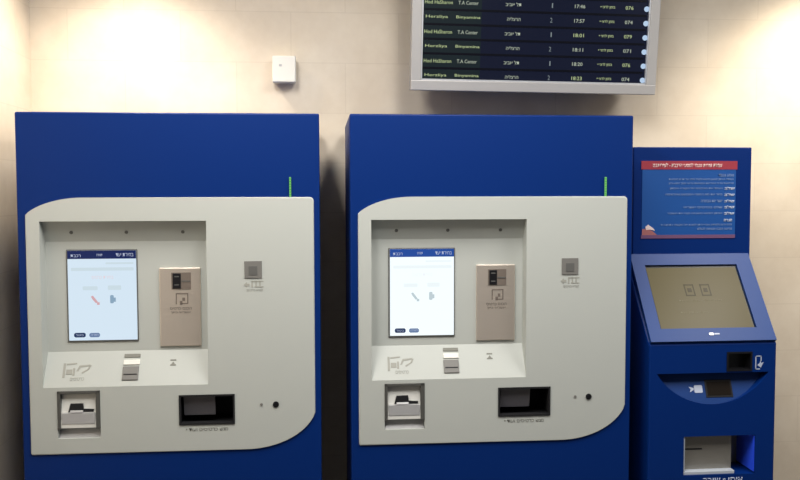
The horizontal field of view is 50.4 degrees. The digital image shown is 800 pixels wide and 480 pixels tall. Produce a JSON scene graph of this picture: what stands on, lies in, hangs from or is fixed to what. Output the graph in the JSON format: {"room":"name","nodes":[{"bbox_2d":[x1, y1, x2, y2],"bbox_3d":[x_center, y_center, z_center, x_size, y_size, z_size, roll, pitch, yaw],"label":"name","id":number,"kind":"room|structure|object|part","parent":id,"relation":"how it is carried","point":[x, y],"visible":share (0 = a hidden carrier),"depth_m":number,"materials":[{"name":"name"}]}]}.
{"room":"railway station","nodes":[
{"label":"railway station","id":0,"kind":"room"},
{"bbox_2d":[0,0,31,479],"bbox_3d":[-1.277,0.133,2.024,0.100,2.620,2.150,0,3,-5],"label":"wall","id":1,"kind":"structure","parent":0,"point":[15,55],"depth_m":2.85,"materials":[{"name":"beige paint"}]},
{"bbox_2d":[29,0,799,479],"bbox_3d":[0.973,0.055,3.362,4.830,2.620,0.100,0,3,-5],"label":"wall","id":2,"kind":"structure","parent":0,"point":[728,71],"depth_m":3.19,"materials":[{"name":"beige paint"}]},
{"bbox_2d":[272,56,295,83],"bbox_3d":[-0.423,-0.622,3.112,0.085,0.096,0.064,0,3,-5],"label":"wall box","id":3,"kind":"object","parent":2,"relation":"attached to","point":[283,67],"visible":1,"depth_m":3.08,"materials":[{"name":"white plastic"}]},
{"bbox_2d":[409,0,660,94],"bbox_3d":[0.479,-0.841,3.077,0.902,0.629,0.232,0,3,-6],"label":"departure board","id":4,"kind":"object","parent":2,"relation":"attached to","point":[523,46],"visible":1,"depth_m":3.03,"materials":[{"name":"silver metal"}]},
{"bbox_3d":[1.197,1.541,1.074,4.830,0.100,4.850,0,3,-5],"label":"floor","id":5,"kind":"structure","parent":0,"visible":0},
{"bbox_2d":[15,112,321,479],"bbox_3d":[-0.722,0.497,2.873,0.908,1.798,0.504,0,3,-5],"label":"ticket machine","id":6,"kind":"object","parent":5,"relation":"on","point":[170,290],"visible":1,"depth_m":2.62,"materials":[{"name":"blue"}]},
{"bbox_3d":[-0.984,0.546,2.606,0.098,0.034,0.012,0,3,-5],"label":"printer panel","id":7,"kind":"part","parent":6,"relation":"part of","materials":[{"name":"silver metal"}]},
{"bbox_3d":[-0.985,0.590,2.632,0.126,0.033,0.033,0,3,-5],"label":"slot sill","id":8,"kind":"part","parent":6,"relation":"part of","materials":[{"name":"silver metal"}]},
{"bbox_3d":[-0.845,0.193,2.645,0.515,0.527,0.097,0,3,-5],"label":"recess panel","id":9,"kind":"part","parent":6,"relation":"part of","materials":[{"name":"grey"}]},
{"bbox_2d":[179,394,234,424],"bbox_3d":[-0.605,0.522,2.709,0.182,0.106,0.153,0,3,-5],"label":"tray","id":10,"kind":"object","parent":6,"relation":"on","point":[194,409],"depth_m":2.66,"materials":[{"name":"grey"}]},
{"bbox_2d":[289,177,290,196],"bbox_3d":[-0.340,-0.164,2.633,0.006,0.062,0.020,0,3,-5],"label":"light","id":11,"kind":"object","parent":6,"relation":"on","point":[289,177],"depth_m":2.62,"materials":[{"name":"green plastic"}]},
{"bbox_2d":[345,114,632,479],"bbox_3d":[0.275,0.490,2.966,0.908,1.798,0.504,0,3,-5],"label":"ticket machine","id":12,"kind":"object","parent":5,"relation":"on","point":[488,257],"visible":1,"depth_m":2.72,"materials":[{"name":"grey plastic"}]},
{"bbox_3d":[0.012,0.583,2.725,0.126,0.033,0.033,0,3,-5],"label":"slot sill","id":13,"kind":"part","parent":12,"relation":"part of","materials":[{"name":"silver metal"}]},
{"bbox_3d":[0.013,0.539,2.699,0.098,0.034,0.012,0,3,-5],"label":"printer panel","id":14,"kind":"part","parent":12,"relation":"part of","materials":[{"name":"silver metal"}]},
{"bbox_3d":[0.152,0.186,2.738,0.515,0.527,0.097,0,3,-5],"label":"recess panel","id":15,"kind":"part","parent":12,"relation":"part of","materials":[{"name":"grey"}]},
{"bbox_2d":[498,386,550,416],"bbox_3d":[0.392,0.514,2.803,0.182,0.106,0.153,0,3,-5],"label":"tray","id":16,"kind":"object","parent":12,"relation":"on","point":[513,401],"depth_m":2.75,"materials":[{"name":"grey"}]},
{"bbox_2d":[604,177,606,195],"bbox_3d":[0.657,-0.171,2.726,0.006,0.062,0.020,0,3,-5],"label":"light","id":17,"kind":"object","parent":12,"relation":"on","point":[605,178],"depth_m":2.72,"materials":[{"name":"green plastic"}]},
{"bbox_2d":[629,147,776,479],"bbox_3d":[1.010,0.531,3.005,0.441,1.709,0.446,0,3,-5],"label":"terminal","id":18,"kind":"object","parent":5,"relation":"on","point":[703,338],"visible":1,"depth_m":2.84,"materials":[{"name":"blue metal"}]},
{"bbox_3d":[1.015,-0.121,2.978,0.425,0.404,0.041,0,3,-5],"label":"sign panel","id":19,"kind":"part","parent":18,"relation":"part of","materials":[{"name":"blue"}]},
{"bbox_2d":[683,435,754,474],"bbox_3d":[1.046,0.706,2.870,0.244,0.130,0.130,0,3,-5],"label":"tray","id":20,"kind":"object","parent":18,"relation":"on","point":[702,454],"depth_m":2.83,"materials":[{"name":"white plastic"}]},
{"bbox_3d":[1.053,0.490,2.809,0.080,0.043,0.019,0,3,-5],"label":"reader glass","id":21,"kind":"part","parent":18,"relation":"part of","materials":[{"name":"black glass"}]}
]}

